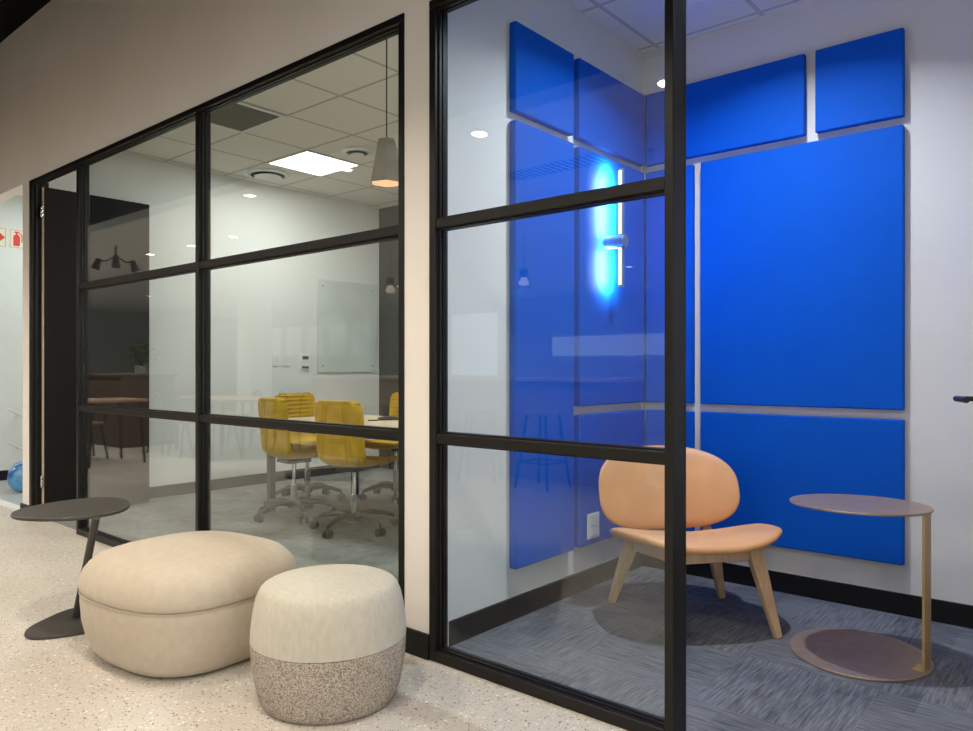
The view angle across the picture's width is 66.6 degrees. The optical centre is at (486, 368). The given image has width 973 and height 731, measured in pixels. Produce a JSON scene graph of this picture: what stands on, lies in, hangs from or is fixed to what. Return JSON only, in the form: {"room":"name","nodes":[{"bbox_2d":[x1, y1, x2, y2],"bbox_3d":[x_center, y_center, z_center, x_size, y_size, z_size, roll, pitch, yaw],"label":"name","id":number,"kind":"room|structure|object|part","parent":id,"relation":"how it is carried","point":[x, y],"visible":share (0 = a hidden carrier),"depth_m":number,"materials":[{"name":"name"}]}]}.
{"room":"common room","nodes":[
{"label":"common room","id":0,"kind":"room"},
{"bbox_2d":[0,196,22,470],"bbox_3d":[-4.370,-0.350,8.412,0.100,3.000,2.804,0,0,40],"label":"wall","id":1,"kind":"structure","parent":0,"point":[11,210],"depth_m":7.67,"materials":[{"name":"white paint"}]},
{"bbox_2d":[0,227,6,246],"bbox_3d":[-5.002,-1.350,7.584,0.005,0.200,0.145,0,0,40],"label":"fire sign","id":2,"kind":"object","parent":1,"relation":"attached to","point":[3,231],"visible":1,"depth_m":7.62,"materials":[{"name":"plastic"}]},
{"bbox_2d":[0,470,8,480],"bbox_3d":[-4.327,1.100,8.375,0.014,0.100,2.804,0,0,40],"label":"baseboard","id":3,"kind":"structure","parent":1,"relation":"attached to","point":[3,474],"depth_m":7.61,"materials":[{"name":"black"}]},
{"bbox_2d":[8,408,22,450],"bbox_3d":[-4.776,0.725,7.769,0.112,0.640,0.462,0,0,40],"label":"wall rack","id":4,"kind":"object","parent":1,"relation":"attached to","point":[9,409],"visible":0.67,"depth_m":7.61,"materials":[{"name":"white metal"}]},
{"bbox_2d":[9,228,22,248],"bbox_3d":[-4.892,-1.350,7.713,0.005,0.200,0.145,0,0,40],"label":"fire sign","id":5,"kind":"object","parent":1,"relation":"attached to","point":[15,235],"visible":0.8,"depth_m":7.71,"materials":[{"name":"plastic"}]},
{"bbox_2d":[0,0,50,42],"bbox_3d":[-7.189,-2.755,2.341,24.000,0.090,10.286,0,0,40],"label":"ceiling","id":6,"kind":"structure","parent":0,"point":[13,13],"depth_m":5.63,"materials":[{"name":"black"}]},
{"bbox_2d":[48,153,378,486],"bbox_3d":[-2.414,-0.500,7.248,0.050,3.300,3.554,0,0,40],"label":"wall","id":7,"kind":"structure","parent":0,"point":[259,310],"depth_m":7.19,"materials":[{"name":"white paint"}]},
{"bbox_2d":[149,465,378,498],"bbox_3d":[-2.387,1.100,7.231,0.014,0.100,3.544,0,0,40],"label":"baseboard","id":8,"kind":"structure","parent":7,"relation":"attached to","point":[231,482],"depth_m":7.18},
{"bbox_2d":[272,353,279,365],"bbox_3d":[-2.140,-0.090,7.523,0.013,0.130,0.084,0,0,40],"label":"switch plate","id":9,"kind":"object","parent":7,"relation":"attached to","point":[275,356],"visible":1,"depth_m":7.52,"materials":[{"name":"white plastic"}]},
{"bbox_2d":[283,353,289,365],"bbox_3d":[-2.056,-0.090,7.622,0.013,0.130,0.084,0,0,40],"label":"switch plate","id":10,"kind":"object","parent":7,"relation":"attached to","point":[286,356],"visible":1,"depth_m":7.61,"materials":[{"name":"white plastic"}]},
{"bbox_2d":[300,354,308,368],"bbox_3d":[-1.910,-0.075,7.787,0.024,0.150,0.100,0,0,40],"label":"thermostat","id":11,"kind":"object","parent":7,"relation":"attached to","point":[304,358],"visible":1,"depth_m":7.77,"materials":[{"name":"white plastic"}]},
{"bbox_2d":[317,279,376,371],"bbox_3d":[-1.539,-0.460,8.226,0.020,1.000,0.840,0,0,40],"label":"whiteboard","id":12,"kind":"object","parent":7,"relation":"attached to","point":[346,311],"visible":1,"depth_m":8.19,"materials":[{"name":"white glass"}]},
{"bbox_2d":[0,0,448,645],"bbox_3d":[-3.960,-0.780,6.157,24.000,3.860,0.108,0,0,40],"label":"wall","id":13,"kind":"structure","parent":0,"point":[79,78],"depth_m":4.15,"materials":[{"name":"white paint"}]},
{"bbox_2d":[20,503,28,508],"bbox_3d":[-3.603,1.105,5.775,0.162,0.090,0.014,0,0,40],"label":"baseboard","id":14,"kind":"structure","parent":13,"relation":"attached to","point":[22,505],"depth_m":5.77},
{"bbox_2d":[29,160,148,505],"bbox_3d":[-2.907,-0.150,5.770,0.900,2.600,0.889,0,0,40],"label":"door","id":15,"kind":"structure","parent":13,"relation":"in","point":[118,229],"depth_m":5.96,"materials":[{"name":"black metal"}]},
{"bbox_3d":[-3.154,-0.150,5.478,0.898,2.600,0.124,0,0,40],"label":"frame","id":16,"kind":"part","parent":15,"relation":"part of","materials":[{"name":"black metal"}]},
{"bbox_2d":[76,13,404,608],"bbox_3d":[-1.569,-0.150,4.105,3.290,2.600,0.076,0,0,40],"label":"window","id":17,"kind":"structure","parent":13,"relation":"in","point":[203,264],"depth_m":4.08,"materials":[{"name":"black metal"}]},
{"bbox_3d":[-2.193,1.129,4.633,1.591,0.042,0.076,0,0,40],"label":"rail","id":18,"kind":"part","parent":17,"relation":"part of","materials":[{"name":"black metal"}]},
{"bbox_3d":[-1.569,-1.434,4.105,3.290,0.032,0.076,0,0,40],"label":"head rail","id":19,"kind":"part","parent":17,"relation":"part of","materials":[{"name":"black metal"}]},
{"bbox_2d":[405,627,428,659],"bbox_3d":[-0.283,1.100,2.966,0.145,0.100,0.014,0,0,40],"label":"baseboard","id":20,"kind":"structure","parent":13,"relation":"attached to","point":[417,642],"depth_m":2.95,"materials":[{"name":"black"}]},
{"bbox_2d":[429,0,683,730],"bbox_3d":[0.194,-0.150,2.613,1.041,2.600,0.076,0,0,40],"label":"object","id":21,"kind":"structure","parent":13,"relation":"in","point":[671,186],"depth_m":2.51,"materials":[{"name":"black metal"}]},
{"bbox_3d":[0.194,-1.434,2.613,1.041,0.032,0.076,0,0,40],"label":"head rail","id":22,"kind":"part","parent":21,"relation":"part of","materials":[{"name":"black metal"}]},
{"bbox_3d":[0.196,1.129,2.612,0.978,0.042,0.076,0,0,40],"label":"rail","id":23,"kind":"part","parent":21,"relation":"part of","materials":[{"name":"black metal"}]},
{"bbox_2d":[684,0,972,730],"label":"door","id":24,"kind":"structure","parent":13,"relation":"in","point":[964,399],"depth_m":2.31,"materials":[{"name":"black metal"}]},
{"bbox_3d":[1.008,-0.150,1.954,1.106,2.600,0.106,0,0,40],"label":"frame","id":25,"kind":"part","parent":24,"relation":"part of","materials":[{"name":"black metal"}]},
{"bbox_3d":[1.647,0.105,2.524,0.074,0.050,0.145,0,0,19],"label":"lever handle","id":26,"kind":"part","parent":24,"relation":"part of","materials":[{"name":"black plastic"}]},
{"bbox_2d":[120,35,397,208],"bbox_3d":[-0.771,-1.880,5.857,4.255,0.060,3.554,0,0,40],"label":"ceiling","id":27,"kind":"structure","parent":0,"point":[331,108],"depth_m":5.78,"materials":[{"name":"tile"}]},
{"bbox_2d":[211,102,285,132],"bbox_3d":[-1.873,-1.842,5.371,0.580,0.014,0.580,0,0,40],"label":"ceiling vent","id":28,"kind":"object","parent":27,"relation":"in","point":[241,117],"visible":0.56,"depth_m":5.42,"materials":[{"name":"white metal"}]},
{"bbox_2d":[246,168,289,180],"bbox_3d":[-2.075,-1.829,7.022,0.400,0.039,0.400,0,0,40],"label":"ceiling vent","id":29,"kind":"object","parent":27,"relation":"in","point":[266,174],"visible":1,"depth_m":6.97,"materials":[{"name":"white metal"}]},
{"bbox_2d":[266,150,360,176],"bbox_3d":[-1.556,-1.845,6.675,0.600,0.009,0.600,0,0,40],"label":"recessed light","id":30,"kind":"object","parent":27,"relation":"in","point":[306,161],"visible":1,"depth_m":6.65,"materials":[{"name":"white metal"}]},
{"bbox_2d":[342,147,372,156],"bbox_3d":[-1.098,-1.829,6.287,0.260,0.039,0.260,0,0,40],"label":"ceiling vent","id":31,"kind":"object","parent":27,"relation":"in","point":[350,151],"visible":1,"depth_m":6.27,"materials":[{"name":"white metal"}]},
{"bbox_2d":[371,39,397,187],"bbox_3d":[-0.501,-1.386,3.712,0.170,0.922,0.174,0,0,40],"label":"pendant lamp","id":32,"kind":"object","parent":27,"relation":"hanging from","point":[385,168],"visible":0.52,"depth_m":3.66,"materials":[{"name":"concrete"}]},
{"bbox_3d":[-0.501,-1.040,3.712,0.170,0.230,0.174,0,0,40],"label":"lamp shade","id":33,"kind":"part","parent":32,"relation":"part of","materials":[{"name":"concrete"}]},
{"bbox_3d":[-0.501,-1.488,3.712,0.006,0.685,0.006,0,0,-27],"label":"cord","id":34,"kind":"part","parent":32,"relation":"part of","materials":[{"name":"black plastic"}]},
{"bbox_2d":[379,205,397,456],"bbox_3d":[0.443,-0.500,7.223,4.445,3.300,0.100,0,0,40],"label":"wall","id":35,"kind":"structure","parent":0,"point":[388,250],"depth_m":8.49,"materials":[{"name":"white paint"}]},
{"bbox_2d":[379,462,393,469],"bbox_3d":[0.378,1.100,7.204,4.241,0.100,0.014,0,0,40],"label":"baseboard","id":36,"kind":"structure","parent":35,"relation":"attached to","point":[389,465],"depth_m":8.46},
{"bbox_2d":[0,468,972,730],"bbox_3d":[-6.070,1.194,3.663,24.000,0.112,13.750,0,0,40],"label":"floor","id":37,"kind":"structure","parent":0,"point":[740,677],"depth_m":2.89,"materials":[{"name":"carpet"}]},
{"bbox_2d":[7,460,22,491],"bbox_3d":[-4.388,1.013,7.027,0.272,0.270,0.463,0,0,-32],"label":"exercise ball","id":38,"kind":"object","parent":37,"relation":"on","point":[15,473],"visible":0.47,"depth_m":6.80,"materials":[{"name":"blue plastic"}]},
{"bbox_2d":[10,497,129,639],"bbox_3d":[-1.888,0.896,3.407,0.514,0.508,0.503,0,0,40],"label":"side table","id":39,"kind":"object","parent":37,"relation":"on","point":[67,623],"visible":0.79,"depth_m":3.29,"materials":[{"name":"grey metal"}]},
{"bbox_3d":[-1.794,0.896,3.313,0.250,0.498,0.033,0,0,40],"label":"slanted leg","id":40,"kind":"part","parent":39,"relation":"part of","materials":[{"name":"grey metal"}]},
{"bbox_2d":[78,531,296,676],"bbox_3d":[-1.226,0.936,3.075,0.812,0.427,0.758,0,0,34],"label":"ottoman","id":41,"kind":"object","parent":37,"relation":"on","point":[176,604],"visible":0.88,"depth_m":2.76,"materials":[{"name":"beige fabric"}]},
{"bbox_2d":[78,531,296,613],"bbox_3d":[-1.226,0.805,3.075,0.804,0.165,0.750,0,0,34],"label":"cushion","id":42,"kind":"object","parent":41,"relation":"on","point":[193,572],"depth_m":2.81,"materials":[{"name":"beige fabric"}]},
{"bbox_2d":[253,397,336,523],"bbox_3d":[-1.506,0.684,5.727,0.618,0.932,0.642,0,0,-44],"label":"office chair","id":43,"kind":"object","parent":37,"relation":"on","point":[275,443],"visible":0.93,"depth_m":5.61,"materials":[{"name":"yellow fabric"}]},
{"bbox_3d":[-1.611,1.049,5.628,0.278,0.075,0.049,0,0,-44],"label":"arm","id":44,"kind":"part","parent":43,"relation":"part of","materials":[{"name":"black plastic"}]},
{"bbox_3d":[-1.640,1.049,5.821,0.278,0.075,0.048,0,0,28],"label":"arm","id":45,"kind":"part","parent":43,"relation":"part of","materials":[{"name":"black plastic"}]},
{"bbox_3d":[-1.493,0.712,5.744,0.200,0.027,0.180,0,0,-44],"label":"seat plate","id":46,"kind":"part","parent":43,"relation":"part of","materials":[{"name":"grey metal"}]},
{"bbox_3d":[-1.412,1.049,5.599,0.048,0.075,0.278,0,0,-30],"label":"arm","id":47,"kind":"part","parent":43,"relation":"part of","materials":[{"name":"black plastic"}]},
{"bbox_3d":[-1.474,1.049,5.908,0.048,0.075,0.278,0,0,6],"label":"arm","id":48,"kind":"part","parent":43,"relation":"part of","materials":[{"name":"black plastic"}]},
{"bbox_3d":[-1.329,1.049,5.768,0.278,0.075,0.048,0,0,-8],"label":"arm","id":49,"kind":"part","parent":43,"relation":"part of","materials":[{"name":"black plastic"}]},
{"bbox_2d":[275,393,344,500],"bbox_3d":[-1.586,0.684,6.487,0.618,0.932,0.642,0,0,40],"label":"office chair","id":50,"kind":"object","parent":37,"relation":"on","point":[298,404],"visible":0.44,"depth_m":6.57,"materials":[{"name":"yellow fabric"}]},
{"bbox_3d":[-1.708,1.049,6.387,0.278,0.075,0.048,0,0,-32],"label":"arm","id":51,"kind":"part","parent":50,"relation":"part of","materials":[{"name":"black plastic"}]},
{"bbox_3d":[-1.527,1.049,6.315,0.048,0.075,0.278,0,0,-14],"label":"arm","id":52,"kind":"part","parent":50,"relation":"part of","materials":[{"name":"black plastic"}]},
{"bbox_3d":[-1.515,1.049,6.632,0.048,0.075,0.278,0,0,18],"label":"arm","id":53,"kind":"part","parent":50,"relation":"part of","materials":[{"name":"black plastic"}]},
{"bbox_3d":[-1.403,1.049,6.465,0.278,0.075,0.048,0,0,4],"label":"arm","id":54,"kind":"part","parent":50,"relation":"part of","materials":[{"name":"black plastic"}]},
{"bbox_2d":[249,564,405,724],"bbox_3d":[-0.553,0.938,2.606,0.538,0.425,0.538,0,0,40],"label":"pouf","id":55,"kind":"object","parent":37,"relation":"on","point":[327,642],"visible":1,"depth_m":2.39,"materials":[{"name":"fabric"}]},
{"bbox_2d":[267,415,397,511],"bbox_3d":[-0.605,0.780,5.555,2.300,0.740,0.920,0,0,40],"label":"meeting table","id":56,"kind":"object","parent":37,"relation":"on","point":[271,461],"visible":0.12,"depth_m":5.92,"materials":[{"name":"brown wood"}]},
{"bbox_3d":[-1.730,0.820,5.944,0.050,0.660,0.050,0,0,40],"label":"leg","id":57,"kind":"part","parent":56,"relation":"part of","materials":[{"name":"grey metal"}]},
{"bbox_3d":[-0.605,0.463,5.555,2.260,0.055,0.880,0,0,40],"label":"under frame","id":58,"kind":"part","parent":56,"relation":"part of","materials":[{"name":"black metal"}]},
{"bbox_3d":[-1.174,0.820,6.600,0.050,0.660,0.050,0,0,40],"label":"leg","id":59,"kind":"part","parent":56,"relation":"part of","materials":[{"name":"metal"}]},
{"bbox_2d":[368,416,397,420],"bbox_3d":[-0.744,0.396,5.897,0.309,0.028,0.350,0,0,12],"label":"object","id":60,"kind":"object","parent":56,"relation":"on","point":[382,418],"visible":0.93,"depth_m":5.85,"materials":[{"name":"black plastic"}]},
{"bbox_2d":[309,400,397,538],"bbox_3d":[-0.951,0.684,5.259,0.642,0.932,0.618,0,0,28],"label":"office chair","id":61,"kind":"object","parent":37,"relation":"on","point":[344,453],"visible":0.94,"depth_m":5.11,"materials":[{"name":"yellow fabric"}]},
{"bbox_3d":[-1.107,1.049,5.306,0.278,0.075,0.048,0,0,10],"label":"arm","id":62,"kind":"part","parent":61,"relation":"part of","materials":[{"name":"black plastic"}]},
{"bbox_3d":[-1.020,1.049,5.132,0.049,0.075,0.278,0,0,28],"label":"arm","id":63,"kind":"part","parent":61,"relation":"part of","materials":[{"name":"black plastic"}]},
{"bbox_3d":[-0.943,0.712,5.279,0.180,0.027,0.200,0,0,28],"label":"seat plate","id":64,"kind":"part","parent":61,"relation":"part of","materials":[{"name":"black plastic"}]},
{"bbox_3d":[-0.822,1.049,5.166,0.278,0.075,0.048,0,0,42],"label":"arm","id":65,"kind":"part","parent":61,"relation":"part of","materials":[{"name":"black plastic"}]},
{"bbox_3d":[-0.799,1.049,5.360,0.278,0.075,0.048,0,0,-30],"label":"arm","id":66,"kind":"part","parent":61,"relation":"part of","materials":[{"name":"black plastic"}]},
{"bbox_2d":[359,392,397,503],"bbox_3d":[-0.794,0.684,6.593,0.642,0.932,0.618,0,0,32],"label":"office chair","id":67,"kind":"object","parent":37,"relation":"on","point":[384,445],"visible":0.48,"depth_m":6.52,"materials":[{"name":"yellow fabric"}]},
{"bbox_3d":[-0.953,1.049,6.504,0.278,0.075,0.048,0,0,-26],"label":"arm","id":68,"kind":"part","parent":67,"relation":"part of","materials":[{"name":"black plastic"}]},
{"bbox_3d":[-0.782,1.049,6.410,0.048,0.075,0.278,0,0,-8],"label":"arm","id":69,"kind":"part","parent":67,"relation":"part of","materials":[{"name":"black plastic"}]},
{"bbox_2d":[598,445,782,644],"bbox_3d":[0.927,0.772,3.418,0.759,0.766,0.688,0,0,-8],"label":"lounge chair","id":70,"kind":"object","parent":37,"relation":"on","point":[631,494],"visible":0.88,"depth_m":3.58,"materials":[{"name":"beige leather"}]},
{"bbox_3d":[0.675,0.915,3.618,0.162,0.478,0.080,0,0,42],"label":"leg","id":71,"kind":"part","parent":70,"relation":"part of","materials":[{"name":"brown wood"}]},
{"bbox_3d":[0.757,0.822,3.354,0.024,0.109,0.481,0,0,-12],"label":"seat rail","id":72,"kind":"part","parent":70,"relation":"part of","materials":[{"name":"brown wood"}]},
{"bbox_3d":[0.869,0.588,3.646,0.704,0.398,0.220,0,0,-8],"label":"backrest","id":73,"kind":"part","parent":70,"relation":"part of","materials":[{"name":"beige leather"}]},
{"bbox_3d":[0.942,0.780,3.364,0.744,0.150,0.570,0,0,-8],"label":"seat","id":74,"kind":"part","parent":70,"relation":"part of","materials":[{"name":"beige leather"}]},
{"bbox_3d":[1.124,0.915,3.669,0.153,0.478,0.112,0,0,-8],"label":"leg","id":75,"kind":"part","parent":70,"relation":"part of","materials":[{"name":"brown wood"}]},
{"bbox_3d":[0.979,0.797,3.162,0.357,0.060,0.024,0,0,-13],"label":"seat rail","id":76,"kind":"part","parent":70,"relation":"part of","materials":[{"name":"brown wood"}]},
{"bbox_3d":[1.192,0.960,3.190,0.153,0.388,0.071,0,0,16],"label":"leg","id":77,"kind":"part","parent":70,"relation":"part of","materials":[{"name":"brown wood"}]},
{"bbox_2d":[789,494,933,682],"bbox_3d":[1.500,0.847,2.982,0.520,0.607,0.552,0,0,40],"label":"side table","id":78,"kind":"object","parent":37,"relation":"on","point":[850,653],"visible":1,"depth_m":2.91,"materials":[{"name":"brown metal"}]},
{"bbox_3d":[1.655,0.847,2.814,0.072,0.589,0.045,0,0,-43],"label":"post","id":79,"kind":"part","parent":78,"relation":"part of","materials":[{"name":"brown wood"}]},
{"bbox_2d":[449,0,642,646],"bbox_3d":[0.912,-0.500,4.433,0.154,3.300,3.554,0,0,40],"label":"wall","id":80,"kind":"structure","parent":0,"point":[481,575],"depth_m":3.27,"materials":[{"name":"white paint"}]},
{"bbox_2d":[510,120,573,568],"bbox_3d":[0.272,-0.108,3.545,0.038,2.041,0.477,0,0,40],"label":"acoustic panel","id":81,"kind":"object","parent":80,"relation":"attached to","point":[541,162],"visible":1,"depth_m":3.50,"materials":[{"name":"blue fabric"}]},
{"bbox_2d":[510,21,573,135],"bbox_3d":[0.272,-1.374,3.545,0.038,0.408,0.477,0,0,40],"label":"acoustic panel","id":82,"kind":"object","parent":80,"relation":"attached to","point":[541,70],"visible":1,"depth_m":3.50,"materials":[{"name":"blue fabric"}]},
{"bbox_2d":[574,146,643,405],"bbox_3d":[0.679,-0.468,4.025,0.038,1.322,0.682,0,0,40],"label":"acoustic panel","id":83,"kind":"object","parent":80,"relation":"attached to","point":[608,317],"visible":0.98,"depth_m":3.94,"materials":[{"name":"blue fabric"}]},
{"bbox_2d":[603,168,628,286],"bbox_3d":[0.685,-0.740,3.914,0.115,0.620,0.068,0,0,40],"label":"wall lamp","id":84,"kind":"object","parent":83,"relation":"attached to","point":[619,241],"visible":0.99,"depth_m":3.88,"materials":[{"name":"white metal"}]},
{"bbox_2d":[618,170,620,233],"bbox_3d":[0.705,-0.873,3.896,0.021,0.334,0.033,0,0,28],"label":"diffuser","id":85,"kind":"object","parent":84,"relation":"attached to","point":[619,171],"depth_m":3.88,"materials":[{"name":"white plastic"}]},
{"bbox_2d":[618,248,620,284],"bbox_3d":[0.705,-0.537,3.896,0.021,0.194,0.033,0,0,28],"label":"diffuser","id":86,"kind":"object","parent":84,"relation":"attached to","point":[619,249],"depth_m":3.88,"materials":[{"name":"white plastic"}]},
{"bbox_2d":[574,58,643,166],"bbox_3d":[0.679,-1.374,4.025,0.038,0.408,0.682,0,0,40],"label":"acoustic panel","id":87,"kind":"object","parent":80,"relation":"attached to","point":[608,113],"visible":1,"depth_m":3.97,"materials":[{"name":"blue fabric"}]},
{"bbox_2d":[574,410,643,547],"bbox_3d":[0.679,0.575,4.025,0.038,0.674,0.682,0,0,40],"label":"acoustic panel","id":88,"kind":"object","parent":80,"relation":"attached to","point":[619,427],"visible":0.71,"depth_m":3.86,"materials":[{"name":"blue fabric"}]},
{"bbox_2d":[587,512,598,539],"bbox_3d":[0.555,0.815,3.840,0.012,0.130,0.110,0,0,40],"label":"wall socket","id":89,"kind":"object","parent":88,"relation":"attached to","point":[593,518],"visible":1,"depth_m":3.83,"materials":[{"name":"white plastic"}]},
{"bbox_2d":[564,0,810,51],"bbox_3d":[1.225,-1.880,2.953,2.265,0.060,1.699,0,0,40],"label":"ceiling","id":90,"kind":"structure","parent":0,"point":[640,23],"depth_m":3.87,"materials":[{"name":"tile"}]},
{"bbox_2d":[642,0,972,604],"bbox_3d":[1.844,-0.500,3.607,2.365,3.300,0.100,0,0,40],"label":"wall","id":91,"kind":"structure","parent":0,"point":[937,121],"depth_m":3.40,"materials":[{"name":"white paint"}]},
{"bbox_2d":[645,164,694,402],"bbox_3d":[1.038,-0.468,4.194,0.290,1.322,0.038,0,0,40],"label":"acoustic panel","id":92,"kind":"object","parent":91,"relation":"attached to","point":[655,206],"visible":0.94,"depth_m":4.21,"materials":[{"name":"blue fabric"}]},
{"bbox_2d":[645,410,694,530],"bbox_3d":[1.038,0.575,4.194,0.290,0.674,0.038,0,0,40],"label":"acoustic panel","id":93,"kind":"object","parent":91,"relation":"attached to","point":[654,419],"visible":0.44,"depth_m":4.21,"materials":[{"name":"blue fabric"}]},
{"bbox_2d":[645,54,805,166],"bbox_3d":[1.265,-1.374,4.002,0.884,0.408,0.038,0,0,40],"label":"acoustic panel","id":94,"kind":"object","parent":91,"relation":"attached to","point":[763,104],"visible":1,"depth_m":3.92,"materials":[{"name":"blue fabric"}]},
{"bbox_2d":[701,125,904,409],"bbox_3d":[1.561,-0.468,3.751,0.987,1.322,0.038,0,0,40],"label":"acoustic panel","id":95,"kind":"object","parent":91,"relation":"attached to","point":[803,245],"visible":1,"depth_m":3.70,"materials":[{"name":"blue fabric"}]},
{"bbox_2d":[701,412,904,564],"bbox_3d":[1.561,0.575,3.751,0.987,0.674,0.038,0,0,40],"label":"acoustic panel","id":96,"kind":"object","parent":91,"relation":"attached to","point":[774,459],"visible":0.75,"depth_m":3.67,"materials":[{"name":"blue fabric"}]},
{"bbox_2d":[643,554,972,628],"bbox_3d":[1.775,1.100,3.592,2.251,0.100,0.014,0,0,40],"label":"baseboard","id":97,"kind":"structure","parent":91,"relation":"attached to","point":[946,612],"depth_m":3.60,"materials":[{"name":"black"}]},
{"bbox_2d":[815,28,904,133],"bbox_3d":[1.790,-1.374,3.558,0.389,0.408,0.038,0,0,40],"label":"acoustic panel","id":98,"kind":"object","parent":91,"relation":"attached to","point":[858,82],"visible":1,"depth_m":3.54,"materials":[{"name":"blue fabric"}]}
]}

